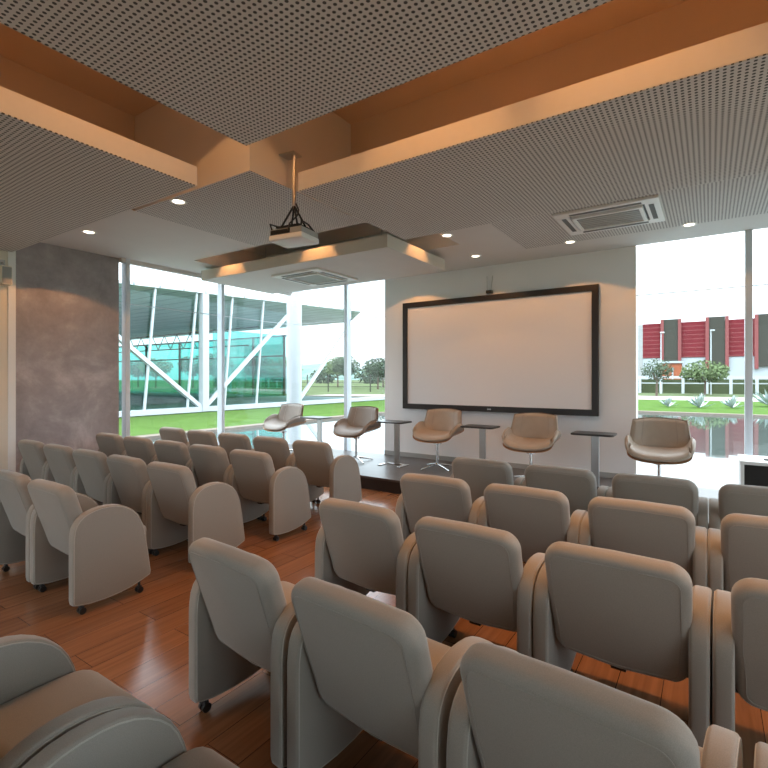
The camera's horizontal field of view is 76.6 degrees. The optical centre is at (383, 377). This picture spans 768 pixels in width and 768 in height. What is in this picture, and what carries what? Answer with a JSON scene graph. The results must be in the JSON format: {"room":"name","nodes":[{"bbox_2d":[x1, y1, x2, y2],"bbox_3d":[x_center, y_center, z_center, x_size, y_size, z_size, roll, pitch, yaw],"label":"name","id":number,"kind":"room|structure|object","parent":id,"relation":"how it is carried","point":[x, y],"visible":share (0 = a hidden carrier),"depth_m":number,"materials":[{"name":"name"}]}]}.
{"room":"small auditorium","nodes":[
{"label":"small auditorium","id":0,"kind":"room"},
{"bbox_2d":[0,250,7,469],"bbox_3d":[-6.213,-0.050,3.429,0.300,3.300,5.970,0,0,34],"label":"wall","id":1,"kind":"structure","parent":0,"point":[3,254],"depth_m":5.74,"materials":[{"name":"beige paint"}]},
{"bbox_2d":[0,259,11,285],"bbox_3d":[-4.429,-1.235,5.664,0.173,0.310,0.110,0,0,34],"label":"wall speaker","id":2,"kind":"object","parent":1,"relation":"attached to","point":[5,271],"visible":1,"depth_m":5.61,"materials":[{"name":"grey plastic"}]},
{"bbox_2d":[2,266,11,283],"bbox_3d":[-4.359,-1.190,5.617,0.005,0.190,0.090,0,0,34],"label":"speaker grille","id":3,"kind":"object","parent":2,"relation":"attached to","point":[6,270],"depth_m":5.61,"materials":[{"name":"grey plastic"}]},
{"bbox_2d":[8,251,15,471],"bbox_3d":[-4.439,-0.100,5.794,0.012,3.200,0.075,0,0,34],"label":"trim","id":4,"kind":"structure","parent":1,"relation":"attached to","point":[11,255],"depth_m":5.79,"materials":[{"name":"white paint"}]},
{"bbox_2d":[16,242,118,472],"bbox_3d":[-4.220,-0.050,6.445,0.250,3.300,1.260,0,0,34],"label":"wall","id":5,"kind":"structure","parent":0,"point":[67,299],"depth_m":6.35,"materials":[{"name":"concrete"}]},
{"bbox_2d":[119,258,291,444],"bbox_3d":[-2.822,-0.100,8.294,0.150,3.200,3.370,0,0,34],"label":"window","id":6,"kind":"structure","parent":5,"relation":"in","point":[125,303],"depth_m":7.25,"materials":[{"name":"metal"}]},
{"bbox_2d":[0,0,767,291],"bbox_3d":[-0.244,-2.300,2.211,11.270,1.200,10.600,0,0,34],"label":"ceiling","id":7,"kind":"structure","parent":0,"point":[240,190],"depth_m":4.57,"materials":[{"name":"paint"}]},
{"bbox_2d":[81,230,96,233],"bbox_3d":[-3.433,-1.696,5.652,0.164,0.007,0.164,0,0,34],"label":"recessed light","id":8,"kind":"object","parent":7,"relation":"in","point":[82,231],"visible":1,"depth_m":5.65,"materials":[{"name":"white plastic"}]},
{"bbox_2d":[0,86,196,251],"bbox_3d":[-4.491,-2.080,2.496,3.580,1.160,5.540,0,0,34],"label":"ceiling panel","id":9,"kind":"object","parent":7,"relation":"hanging from","point":[61,172],"visible":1,"depth_m":3.62,"materials":[{"name":"paint"}]},
{"bbox_2d":[169,198,186,204],"bbox_3d":[-1.980,-1.696,4.677,0.164,0.007,0.164,0,0,34],"label":"recessed light","id":10,"kind":"object","parent":7,"relation":"in","point":[173,200],"visible":1,"depth_m":4.67,"materials":[{"name":"white plastic"}]},
{"bbox_2d":[269,150,318,248],"bbox_3d":[-0.783,-1.570,4.255,0.350,0.780,0.307,0,0,26],"label":"ceiling projector","id":11,"kind":"object","parent":7,"relation":"hanging from","point":[292,235],"visible":1,"depth_m":4.20,"materials":[{"name":"metal"}]},
{"bbox_2d":[271,228,289,234],"bbox_3d":[-0.887,-1.250,4.154,0.200,0.036,0.007,0,0,26],"label":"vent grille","id":12,"kind":"object","parent":11,"relation":"attached to","point":[284,231],"depth_m":4.15,"materials":[{"name":"black plastic"}]},
{"bbox_2d":[0,0,612,145],"bbox_3d":[0.365,-2.080,-0.901,6.590,1.160,5.310,0,0,34],"label":"ceiling panel","id":13,"kind":"object","parent":7,"relation":"hanging from","point":[247,71],"visible":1,"depth_m":2.16,"materials":[{"name":"paint"}]},
{"bbox_2d":[201,229,444,293],"bbox_3d":[-0.981,-1.775,7.125,3.430,0.550,1.460,0,0,34],"label":"ceiling panel","id":14,"kind":"object","parent":7,"relation":"hanging from","point":[384,256],"visible":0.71,"depth_m":6.59,"materials":[{"name":"paint"}]},
{"bbox_2d":[271,267,357,285],"bbox_3d":[-1.021,-1.478,7.200,0.900,0.045,0.900,0,0,34],"label":"air conditioner","id":15,"kind":"object","parent":14,"relation":"attached to","point":[316,276],"visible":1,"depth_m":7.09,"materials":[{"name":"white plastic"}]},
{"bbox_2d":[286,272,342,284],"bbox_3d":[-1.021,-1.472,7.200,0.600,0.033,0.580,0,0,34],"label":"grille","id":16,"kind":"object","parent":15,"relation":"attached to","point":[315,278],"depth_m":7.16,"materials":[{"name":"white plastic"}]},
{"bbox_2d":[441,233,452,237],"bbox_3d":[0.750,-1.696,5.783,0.154,0.007,0.154,0,0,34],"label":"recessed light","id":17,"kind":"object","parent":7,"relation":"in","point":[446,235],"visible":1,"depth_m":5.78,"materials":[{"name":"white plastic"}]},
{"bbox_2d":[298,22,767,239],"bbox_3d":[2.611,-1.600,2.680,6.850,0.200,1.640,0,0,34],"label":"ceiling panel","id":18,"kind":"object","parent":7,"relation":"hanging from","point":[697,114],"visible":1,"depth_m":3.26,"materials":[{"name":"paint"}]},
{"bbox_2d":[564,240,576,243],"bbox_3d":[2.323,-1.696,6.064,0.154,0.007,0.154,0,0,34],"label":"recessed light","id":19,"kind":"object","parent":7,"relation":"in","point":[568,241],"visible":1,"depth_m":6.07,"materials":[{"name":"white plastic"}]},
{"bbox_2d":[553,195,664,235],"bbox_3d":[2.372,-1.677,5.104,0.960,0.045,0.820,0,0,34],"label":"air conditioner","id":20,"kind":"object","parent":7,"relation":"attached to","point":[644,210],"visible":1,"depth_m":5.01,"materials":[{"name":"white plastic"}]},
{"bbox_2d":[571,205,647,231],"bbox_3d":[2.372,-1.671,5.104,0.660,0.033,0.500,0,0,34],"label":"grille","id":21,"kind":"object","parent":20,"relation":"attached to","point":[639,213],"depth_m":5.07,"materials":[{"name":"white plastic"}]},
{"bbox_2d":[681,222,697,226],"bbox_3d":[3.381,-1.696,5.379,0.154,0.007,0.154,0,0,34],"label":"recessed light","id":22,"kind":"object","parent":7,"relation":"in","point":[691,223],"visible":1,"depth_m":5.37,"materials":[{"name":"white plastic"}]},
{"bbox_2d":[0,487,767,767],"bbox_3d":[-0.211,1.560,2.189,11.190,0.120,10.600,0,0,34],"label":"floor","id":23,"kind":"structure","parent":0,"point":[139,642],"depth_m":2.68,"materials":[{"name":"brown wood"}]},
{"bbox_2d":[18,439,47,479],"bbox_3d":[-3.744,1.091,5.532,0.639,0.817,0.581,0,0,34],"label":"chair","id":24,"kind":"object","parent":23,"relation":"on","point":[33,463],"visible":0.21,"depth_m":5.30,"materials":[{"name":"grey fabric"}]},
{"bbox_2d":[0,469,75,589],"bbox_3d":[-2.603,1.091,3.755,0.639,0.817,0.581,0,0,34],"label":"chair","id":25,"kind":"object","parent":23,"relation":"on","point":[16,505],"visible":0.47,"depth_m":3.58,"materials":[{"name":"grey fabric"}]},
{"bbox_2d":[43,444,76,488],"bbox_3d":[-3.208,1.091,5.173,0.639,0.817,0.581,0,0,34],"label":"chair","id":26,"kind":"object","parent":23,"relation":"on","point":[61,468],"visible":0.27,"depth_m":4.94,"materials":[{"name":"grey fabric"}]},
{"bbox_2d":[0,634,154,767],"bbox_3d":[-1.021,1.103,1.370,0.639,0.793,0.648,0,0,34],"label":"chair","id":27,"kind":"object","parent":23,"relation":"on","point":[43,696],"visible":0.66,"depth_m":1.55,"materials":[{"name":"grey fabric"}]},
{"bbox_2d":[27,479,150,614],"bbox_3d":[-2.067,1.091,3.395,0.639,0.817,0.581,0,0,34],"label":"chair","id":28,"kind":"object","parent":23,"relation":"on","point":[102,550],"visible":1,"depth_m":3.21,"materials":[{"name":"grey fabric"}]},
{"bbox_2d":[72,449,110,505],"bbox_3d":[-2.672,1.091,4.813,0.639,0.817,0.581,0,0,34],"label":"chair","id":29,"kind":"object","parent":23,"relation":"on","point":[92,475],"visible":0.38,"depth_m":4.60,"materials":[{"name":"grey fabric"}]},
{"bbox_2d":[96,432,125,457],"bbox_3d":[-3.282,1.091,6.222,0.639,0.817,0.581,0,0,34],"label":"chair","id":30,"kind":"object","parent":23,"relation":"on","point":[109,444],"visible":0.21,"depth_m":5.95,"materials":[{"name":"grey fabric"}]},
{"bbox_2d":[22,707,238,767],"bbox_3d":[-0.480,1.103,1.008,0.639,0.793,0.648,0,0,34],"label":"chair","id":31,"kind":"object","parent":23,"relation":"on","point":[130,737],"visible":1,"depth_m":1.22,"materials":[{"name":"grey fabric"}]},
{"bbox_2d":[123,436,156,464],"bbox_3d":[-2.745,1.091,5.862,0.639,0.817,0.581,0,0,34],"label":"chair","id":32,"kind":"object","parent":23,"relation":"on","point":[142,448],"visible":0.23,"depth_m":5.59,"materials":[{"name":"grey fabric"}]},
{"bbox_2d":[106,454,187,553],"bbox_3d":[-2.135,1.091,4.452,0.639,0.817,0.581,0,0,34],"label":"chair","id":33,"kind":"object","parent":23,"relation":"on","point":[129,483],"visible":0.38,"depth_m":4.23,"materials":[{"name":"grey fabric"}]},
{"bbox_2d":[154,440,191,467],"bbox_3d":[-2.209,1.091,5.502,0.639,0.817,0.581,0,0,34],"label":"chair","id":34,"kind":"object","parent":23,"relation":"on","point":[168,451],"visible":0.23,"depth_m":5.23,"materials":[{"name":"grey fabric"}]},
{"bbox_2d":[159,427,188,446],"bbox_3d":[-2.809,1.091,6.928,0.639,0.817,0.581,0,0,34],"label":"chair","id":35,"kind":"object","parent":23,"relation":"on","point":[166,433],"visible":0.12,"depth_m":6.64,"materials":[{"name":"grey fabric"}]},
{"bbox_2d":[147,461,244,562],"bbox_3d":[-1.599,1.091,4.093,0.639,0.817,0.581,0,0,34],"label":"chair","id":36,"kind":"object","parent":23,"relation":"on","point":[178,511],"visible":0.84,"depth_m":3.94,"materials":[{"name":"grey fabric"}]},
{"bbox_2d":[187,429,219,457],"bbox_3d":[-2.272,1.091,6.567,0.639,0.817,0.581,0,0,34],"label":"chair","id":37,"kind":"object","parent":23,"relation":"on","point":[203,437],"visible":0.15,"depth_m":6.30,"materials":[{"name":"grey fabric"}]},
{"bbox_2d":[189,444,261,519],"bbox_3d":[-1.673,1.091,5.142,0.639,0.817,0.581,0,0,34],"label":"chair","id":38,"kind":"object","parent":23,"relation":"on","point":[209,463],"visible":0.41,"depth_m":4.91,"materials":[{"name":"grey fabric"}]},
{"bbox_2d":[218,433,254,463],"bbox_3d":[-1.736,1.091,6.207,0.639,0.817,0.581,0,0,34],"label":"chair","id":39,"kind":"object","parent":23,"relation":"on","point":[228,442],"visible":0.22,"depth_m":5.96,"materials":[{"name":"grey fabric"}]},
{"bbox_2d":[188,537,344,767],"bbox_3d":[-0.476,1.091,2.146,0.639,0.817,0.581,0,0,39],"label":"chair","id":40,"kind":"object","parent":23,"relation":"on","point":[242,617],"visible":0.71,"depth_m":1.95,"materials":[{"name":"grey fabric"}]},
{"bbox_2d":[228,449,310,540],"bbox_3d":[-1.137,1.091,4.782,0.639,0.817,0.581,0,0,34],"label":"chair","id":41,"kind":"object","parent":23,"relation":"on","point":[284,493],"visible":0.94,"depth_m":4.59,"materials":[{"name":"grey fabric"}]},
{"bbox_2d":[253,436,315,502],"bbox_3d":[-1.200,1.091,5.848,0.639,0.817,0.581,0,0,34],"label":"chair","id":42,"kind":"object","parent":23,"relation":"on","point":[278,449],"visible":0.32,"depth_m":5.58,"materials":[{"name":"grey fabric"}]},
{"bbox_2d":[291,440,361,502],"bbox_3d":[-0.663,1.091,5.488,0.639,0.817,0.581,0,0,34],"label":"chair","id":43,"kind":"object","parent":23,"relation":"on","point":[315,459],"visible":0.72,"depth_m":5.29,"materials":[{"name":"grey fabric"}]},
{"bbox_2d":[315,498,416,611],"bbox_3d":[-0.014,1.091,2.860,0.639,0.817,0.581,0,0,35],"label":"chair","id":44,"kind":"object","parent":23,"relation":"on","point":[361,548],"visible":0.52,"depth_m":2.65,"materials":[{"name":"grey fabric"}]},
{"bbox_2d":[287,577,492,767],"bbox_3d":[0.043,1.091,1.729,0.639,0.817,0.581,0,0,39],"label":"chair","id":45,"kind":"object","parent":23,"relation":"on","point":[357,662],"visible":0.8,"depth_m":1.53,"materials":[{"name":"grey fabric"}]},
{"bbox_2d":[395,473,484,540],"bbox_3d":[0.475,1.091,3.604,0.639,0.817,0.581,0,0,33],"label":"chair","id":46,"kind":"object","parent":23,"relation":"on","point":[422,495],"visible":0.41,"depth_m":3.38,"materials":[{"name":"grey fabric"}]},
{"bbox_2d":[408,516,544,657],"bbox_3d":[0.513,1.091,2.487,0.639,0.817,0.581,0,0,35],"label":"chair","id":47,"kind":"object","parent":23,"relation":"on","point":[474,573],"visible":0.7,"depth_m":2.29,"materials":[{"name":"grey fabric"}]},
{"bbox_2d":[450,457,524,503],"bbox_3d":[0.951,1.091,4.309,0.639,0.817,0.581,0,0,34],"label":"chair","id":48,"kind":"object","parent":23,"relation":"on","point":[478,473],"visible":0.24,"depth_m":4.09,"materials":[{"name":"grey fabric"}]},
{"bbox_2d":[288,444,718,528],"bbox_3d":[2.260,1.410,5.881,11.100,0.180,1.685,0,0,34],"label":"stage platform","id":49,"kind":"object","parent":23,"relation":"on","point":[373,476],"visible":0.17,"depth_m":6.86,"materials":[{"name":"laminate"}]},
{"bbox_2d":[263,403,305,450],"bbox_3d":[-1.753,0.887,8.548,0.698,0.859,0.590,0,0,38],"label":"swivel chair","id":50,"kind":"object","parent":49,"relation":"on","point":[289,415],"visible":0.97,"depth_m":8.58,"materials":[{"name":"beige leather"}]},
{"bbox_2d":[300,416,331,441],"bbox_3d":[-1.140,0.987,8.171,0.475,0.666,0.340,0,0,34],"label":"side table","id":51,"kind":"object","parent":49,"relation":"on","point":[319,418],"visible":0.55,"depth_m":8.21,"materials":[{"name":"metal"}]},
{"bbox_2d":[333,406,380,463],"bbox_3d":[-0.430,0.887,7.721,0.698,0.859,0.590,0,0,36],"label":"swivel chair","id":52,"kind":"object","parent":49,"relation":"on","point":[360,420],"visible":0.98,"depth_m":7.76,"materials":[{"name":"beige leather"}]},
{"bbox_2d":[376,420,411,467],"bbox_3d":[0.150,0.987,7.366,0.475,0.666,0.340,0,0,34],"label":"side table","id":53,"kind":"object","parent":49,"relation":"on","point":[396,423],"visible":1,"depth_m":7.41,"materials":[{"name":"metal"}]},
{"bbox_2d":[413,408,463,471],"bbox_3d":[0.793,0.887,7.104,0.698,0.859,0.590,0,0,34],"label":"swivel chair","id":54,"kind":"object","parent":49,"relation":"on","point":[440,425],"visible":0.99,"depth_m":7.14,"materials":[{"name":"beige leather"}]},
{"bbox_2d":[460,424,499,458],"bbox_3d":[1.315,0.987,6.644,0.475,0.666,0.340,0,0,34],"label":"side table","id":55,"kind":"object","parent":49,"relation":"on","point":[482,428],"visible":0.57,"depth_m":6.69,"materials":[{"name":"metal"}]},
{"bbox_2d":[502,412,561,476],"bbox_3d":[1.888,0.887,6.225,0.698,0.859,0.590,0,0,32],"label":"swivel chair","id":56,"kind":"object","parent":49,"relation":"on","point":[531,433],"visible":0.97,"depth_m":6.28,"materials":[{"name":"beige leather"}]},
{"bbox_2d":[571,431,616,487],"bbox_3d":[2.500,0.987,5.789,0.475,0.666,0.340,0,0,34],"label":"side table","id":57,"kind":"object","parent":49,"relation":"on","point":[595,436],"visible":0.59,"depth_m":5.83,"materials":[{"name":"metal"}]},
{"bbox_2d":[625,417,695,475],"bbox_3d":[3.075,0.887,5.428,0.698,0.859,0.590,0,0,31],"label":"swivel chair","id":58,"kind":"object","parent":49,"relation":"on","point":[659,441],"visible":0.98,"depth_m":5.47,"materials":[{"name":"beige leather"}]},
{"bbox_2d":[738,454,767,486],"bbox_3d":[4.210,1.075,4.883,1.040,0.490,0.520,0,0,34],"label":"base cabinet","id":59,"kind":"object","parent":49,"relation":"on","point":[752,469],"visible":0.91,"depth_m":4.93,"materials":[{"name":"white paint"}]},
{"bbox_2d":[477,483,586,563],"bbox_3d":[1.011,1.091,3.254,0.639,0.817,0.581,0,0,33],"label":"chair","id":60,"kind":"object","parent":23,"relation":"on","point":[538,518],"visible":0.41,"depth_m":3.03,"materials":[{"name":"grey fabric"}]},
{"bbox_2d":[521,464,609,561],"bbox_3d":[1.483,1.091,3.951,0.639,0.817,0.581,0,0,34],"label":"chair","id":61,"kind":"object","parent":23,"relation":"on","point":[579,486],"visible":0.27,"depth_m":3.70,"materials":[{"name":"grey fabric"}]},
{"bbox_2d":[446,642,742,767],"bbox_3d":[0.563,1.091,1.312,0.639,0.817,0.581,0,0,39],"label":"chair","id":62,"kind":"object","parent":23,"relation":"on","point":[510,708],"visible":1,"depth_m":1.12,"materials":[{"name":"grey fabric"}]},
{"bbox_2d":[533,541,712,747],"bbox_3d":[1.041,1.091,2.114,0.639,0.817,0.581,0,0,35],"label":"chair","id":63,"kind":"object","parent":23,"relation":"on","point":[623,611],"visible":0.88,"depth_m":1.90,"materials":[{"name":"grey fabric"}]},
{"bbox_2d":[579,496,707,586],"bbox_3d":[1.548,1.091,2.903,0.639,0.817,0.581,0,0,33],"label":"chair","id":64,"kind":"object","parent":23,"relation":"on","point":[666,532],"visible":0.57,"depth_m":2.66,"materials":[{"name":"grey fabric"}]},
{"bbox_2d":[606,473,707,537],"bbox_3d":[2.015,1.091,3.594,0.639,0.817,0.581,0,0,34],"label":"chair","id":65,"kind":"object","parent":23,"relation":"on","point":[684,493],"visible":0.37,"depth_m":3.34,"materials":[{"name":"grey fabric"}]},
{"bbox_2d":[707,513,767,604],"bbox_3d":[2.084,1.091,2.552,0.639,0.817,0.581,0,0,33],"label":"chair","id":66,"kind":"object","parent":23,"relation":"on","point":[737,551],"visible":0.57,"depth_m":2.46,"materials":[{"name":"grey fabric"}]},
{"bbox_2d":[709,484,767,529],"bbox_3d":[2.547,1.091,3.237,0.639,0.817,0.581,0,0,34],"label":"chair","id":67,"kind":"object","parent":23,"relation":"on","point":[732,498],"visible":0.37,"depth_m":3.10,"materials":[{"name":"grey fabric"}]},
{"bbox_2d":[713,578,767,731],"bbox_3d":[1.568,1.091,1.740,0.639,0.817,0.581,0,0,35],"label":"chair","id":68,"kind":"object","parent":23,"relation":"on","point":[740,615],"visible":0.93,"depth_m":1.70,"materials":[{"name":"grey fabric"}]},
{"bbox_2d":[754,742,767,767],"bbox_3d":[1.083,1.091,0.895,0.639,0.817,0.581,0,0,39],"label":"chair","id":69,"kind":"object","parent":23,"relation":"on","point":[761,748],"visible":1,"depth_m":1.09,"materials":[{"name":"grey fabric"}]},
{"bbox_2d":[385,246,632,473],"bbox_3d":[1.681,-0.050,7.422,3.880,3.300,0.200,0,0,34],"label":"wall","id":70,"kind":"structure","parent":0,"point":[612,269],"depth_m":6.85,"materials":[{"name":"white paint"}]},
{"bbox_2d":[291,284,384,450],"bbox_3d":[-0.920,-0.100,9.083,2.290,3.200,0.160,0,0,34],"label":"window","id":71,"kind":"structure","parent":70,"relation":"in","point":[347,288],"depth_m":8.85,"materials":[{"name":"metal"}]},
{"bbox_2d":[486,276,492,293],"bbox_3d":[1.588,-1.408,7.319,0.100,0.266,0.065,0,0,34],"label":"camera","id":72,"kind":"object","parent":70,"relation":"attached to","point":[487,291],"visible":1,"depth_m":7.30,"materials":[{"name":"metal"}]},
{"bbox_2d":[403,284,598,415],"bbox_3d":[1.590,-0.370,7.313,3.050,1.760,0.053,0,0,34],"label":"projection screen","id":73,"kind":"object","parent":70,"relation":"attached to","point":[537,351],"visible":1,"depth_m":7.18,"materials":[{"name":"fabric"}]},
{"bbox_2d":[384,450,618,477],"bbox_3d":[1.622,1.285,7.334,3.880,0.070,0.012,0,0,34],"label":"baseboard","id":74,"kind":"structure","parent":70,"relation":"attached to","point":[407,454],"depth_m":7.77,"materials":[{"name":"grey plastic"}]},
{"bbox_2d":[633,246,637,473],"bbox_3d":[3.287,-0.190,6.343,0.030,3.020,0.204,0,0,34],"label":"trim","id":75,"kind":"structure","parent":70,"relation":"attached to","point":[635,249],"depth_m":6.27,"materials":[{"name":"white paint"}]},
{"bbox_2d":[637,229,767,454],"bbox_3d":[5.329,-0.100,4.890,5.000,3.200,0.160,0,0,34],"label":"window","id":76,"kind":"structure","parent":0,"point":[748,235],"depth_m":5.57,"materials":[{"name":"metal"}]},
{"label":"outside","id":77,"kind":"structure","parent":0,"visible":0},
{"bbox_2d":[119,380,764,397],"bbox_3d":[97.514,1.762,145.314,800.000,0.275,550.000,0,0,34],"label":"ground","id":78,"kind":"structure","parent":77,"point":[238,386],"depth_m":75.19,"materials":[{"name":"green plant"}]},
{"bbox_2d":[130,359,149,386],"bbox_3d":[-42.457,-0.803,83.941,4.670,4.864,4.762,0,0,-24],"label":"tree","id":79,"kind":"object","parent":78,"relation":"on","point":[133,372],"visible":0.48,"depth_m":83.10,"materials":[{"name":"green plant"}]},
{"bbox_2d":[137,358,173,387],"bbox_3d":[-37.220,-0.871,79.276,5.423,5.001,5.291,0,0,1],"label":"tree","id":80,"kind":"object","parent":78,"relation":"on","point":[158,364],"visible":0.62,"depth_m":78.72,"materials":[{"name":"green plant"}]},
{"bbox_2d":[177,355,198,387],"bbox_3d":[-30.320,-1.040,76.892,4.670,5.339,4.762,0,0,35],"label":"tree","id":81,"kind":"object","parent":78,"relation":"on","point":[195,369],"visible":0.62,"depth_m":76.28,"materials":[{"name":"green plant"}]},
{"bbox_2d":[197,353,234,388],"bbox_3d":[-24.922,-1.103,72.255,5.291,5.466,5.423,0,0,-25],"label":"tree","id":82,"kind":"object","parent":78,"relation":"on","point":[212,362],"visible":0.33,"depth_m":71.66,"materials":[{"name":"green plant"}]},
{"bbox_2d":[119,280,384,417],"bbox_3d":[-22.619,-1.411,37.037,41.160,6.063,32.300,0,0,34],"label":"glass pavilion","id":83,"kind":"object","parent":78,"relation":"on","point":[149,323],"visible":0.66,"depth_m":27.54,"materials":[{"name":"white metal"}]},
{"bbox_2d":[243,355,272,376],"bbox_3d":[-18.095,-0.816,69.895,4.670,4.891,4.762,0,0,-22],"label":"tree","id":84,"kind":"object","parent":78,"relation":"on","point":[248,367],"visible":0.69,"depth_m":69.00,"materials":[{"name":"green plant"}]},
{"bbox_2d":[268,372,280,382],"bbox_3d":[-31.641,-0.648,153.716,12.045,4.902,7.813,0,0,34],"label":"hedge","id":85,"kind":"object","parent":78,"relation":"on","point":[274,379],"visible":0.25,"depth_m":153.96,"materials":[{"name":"green plant"}]},
{"bbox_2d":[263,356,303,375],"bbox_3d":[-13.506,-0.790,64.429,5.291,4.838,5.423,0,0,31],"label":"tree","id":86,"kind":"object","parent":78,"relation":"on","point":[279,364],"visible":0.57,"depth_m":63.56,"materials":[{"name":"green plant"}]},
{"bbox_2d":[209,363,366,379],"bbox_3d":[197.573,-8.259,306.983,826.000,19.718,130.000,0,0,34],"label":"hills","id":87,"kind":"structure","parent":78,"relation":"on","point":[308,369],"depth_m":449.16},
{"bbox_2d":[245,375,384,391],"bbox_3d":[-1.602,0.613,57.075,30.140,2.025,0.142,0,0,4],"label":"fence","id":88,"kind":"object","parent":78,"relation":"on","point":[370,382],"visible":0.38,"depth_m":57.38,"materials":[{"name":"white metal"}]},
{"bbox_2d":[310,369,336,382],"bbox_3d":[-18.156,-0.525,147.113,10.145,5.199,6.174,0,0,34],"label":"hedge","id":89,"kind":"object","parent":78,"relation":"on","point":[321,377],"visible":0.65,"depth_m":145.96,"materials":[{"name":"green plant"}]},
{"bbox_2d":[323,356,343,385],"bbox_3d":[-8.173,-1.139,84.848,5.291,5.536,5.423,0,0,-13],"label":"tree","id":90,"kind":"object","parent":78,"relation":"on","point":[328,366],"visible":0.34,"depth_m":84.44,"materials":[{"name":"green plant"}]},
{"bbox_2d":[331,356,359,374],"bbox_3d":[-6.061,-0.993,76.292,4.762,5.245,4.670,0,0,-22],"label":"tree","id":91,"kind":"object","parent":78,"relation":"on","point":[339,360],"visible":0.72,"depth_m":75.56,"materials":[{"name":"green plant"}]},
{"bbox_2d":[354,368,384,383],"bbox_3d":[-4.162,-0.635,141.306,10.846,5.220,7.203,0,0,34],"label":"hedge","id":92,"kind":"object","parent":78,"relation":"on","point":[362,375],"visible":0.54,"depth_m":140.37,"materials":[{"name":"green plant"}]},
{"bbox_2d":[361,357,384,388],"bbox_3d":[-0.904,-0.690,70.501,4.670,4.637,4.762,0,0,-33],"label":"tree","id":93,"kind":"object","parent":78,"relation":"on","point":[373,367],"visible":0.78,"depth_m":69.69,"materials":[{"name":"green plant"}]},
{"bbox_2d":[119,399,767,435],"bbox_3d":[7.908,1.560,10.349,38.400,0.120,54.000,0,0,34],"label":"lawn","id":94,"kind":"structure","parent":78,"relation":"on","point":[143,425],"depth_m":20.53,"materials":[{"name":"green plant"}]},
{"bbox_2d":[659,397,680,405],"bbox_3d":[14.688,1.179,25.176,1.007,0.582,0.876,0,0,-3],"label":"agave","id":95,"kind":"object","parent":94,"relation":"on","point":[667,402],"visible":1,"depth_m":24.99,"materials":[{"name":"green plant"}]},
{"bbox_2d":[686,393,712,406],"bbox_3d":[15.760,1.090,24.367,1.300,0.759,1.131,0,0,-3],"label":"agave","id":96,"kind":"object","parent":94,"relation":"on","point":[698,402],"visible":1,"depth_m":24.12,"materials":[{"name":"green plant"}]},
{"bbox_2d":[720,394,743,407],"bbox_3d":[17.267,1.140,24.181,1.137,0.660,0.990,0,0,-3],"label":"agave","id":97,"kind":"object","parent":94,"relation":"on","point":[731,403],"visible":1,"depth_m":23.98,"materials":[{"name":"green plant"}]},
{"bbox_2d":[753,390,767,404],"bbox_3d":[20.033,0.918,25.294,1.868,1.104,1.626,0,0,-3],"label":"agave","id":98,"kind":"object","parent":94,"relation":"on","point":[763,399],"visible":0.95,"depth_m":25.15,"materials":[{"name":"green plant"}]},
{"bbox_2d":[138,410,767,438],"bbox_3d":[3.457,1.550,11.795,50.460,0.140,20.336,0,0,-17],"label":"kerb","id":99,"kind":"object","parent":78,"relation":"on","point":[239,427],"visible":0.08,"depth_m":18.48,"materials":[{"name":"grey concrete"}]},
{"bbox_2d":[151,413,767,488],"bbox_3d":[6.302,1.590,2.033,31.800,0.060,38.400,0,0,34],"label":"reflecting pool","id":100,"kind":"object","parent":78,"relation":"on","point":[719,440],"visible":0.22,"depth_m":11.94,"materials":[{"name":"grey liquid"}]},
{"bbox_2d":[287,291,301,443],"bbox_3d":[-2.011,-1.050,10.876,0.330,5.300,0.330,0,0,34],"label":"column","id":101,"kind":"structure","parent":100,"relation":"in","point":[294,302],"depth_m":10.73,"materials":[{"name":"white metal"}]},
{"bbox_2d":[305,394,758,401],"bbox_3d":[27.466,1.560,31.671,70.495,0.120,12.142,0,0,26],"label":"garden path","id":102,"kind":"structure","parent":78,"relation":"on","point":[326,395],"depth_m":37.37,"materials":[{"name":"grey concrete"}]},
{"bbox_2d":[640,358,674,395],"bbox_3d":[24.609,-0.107,43.731,2.734,3.469,2.600,0,0,34],"label":"tree","id":103,"kind":"object","parent":78,"relation":"on","point":[660,367],"visible":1,"depth_m":43.46,"materials":[{"name":"green plant"}]},
{"bbox_2d":[660,332,664,393],"bbox_3d":[28.906,-1.577,50.451,0.400,6.405,0.200,0,0,34],"label":"lamp post","id":104,"kind":"object","parent":78,"relation":"on","point":[660,332],"visible":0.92,"depth_m":50.49,"materials":[{"name":"white metal"}]},
{"bbox_2d":[658,361,683,378],"bbox_3d":[41.511,-0.388,70.294,3.000,4.025,3.400,0,0,34],"label":"kiosk","id":105,"kind":"object","parent":78,"relation":"on","point":[677,365],"visible":0.48,"depth_m":68.75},
{"bbox_2d":[638,314,767,379],"bbox_3d":[61.183,-4.388,91.174,120.000,12.025,20.400,0,0,34],"label":"building","id":106,"kind":"structure","parent":78,"relation":"on","point":[688,342],"depth_m":83.47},
{"bbox_2d":[638,375,767,394],"bbox_3d":[33.433,0.688,49.822,60.000,1.875,0.200,0,0,34],"label":"fence","id":107,"kind":"object","parent":78,"relation":"on","point":[756,377],"visible":0.48,"depth_m":48.83,"materials":[{"name":"white metal"}]},
{"bbox_2d":[641,379,767,394],"bbox_3d":[34.046,0.887,50.735,60.000,1.475,1.000,0,0,34],"label":"hedge","id":108,"kind":"object","parent":78,"relation":"on","point":[645,388],"visible":0.33,"depth_m":50.93,"materials":[{"name":"green plant"}]},
{"bbox_2d":[679,360,730,394],"bbox_3d":[30.303,-0.053,45.892,3.969,3.363,4.041,0,0,-43],"label":"tree","id":109,"kind":"object","parent":78,"relation":"on","point":[709,373],"visible":0.99,"depth_m":45.44,"materials":[{"name":"green plant"}]},
{"bbox_2d":[710,330,714,393],"bbox_3d":[32.485,-1.577,48.050,0.400,6.405,0.200,0,0,34],"label":"lamp post","id":110,"kind":"object","parent":78,"relation":"on","point":[710,330],"visible":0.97,"depth_m":48.09,"materials":[{"name":"white metal"}]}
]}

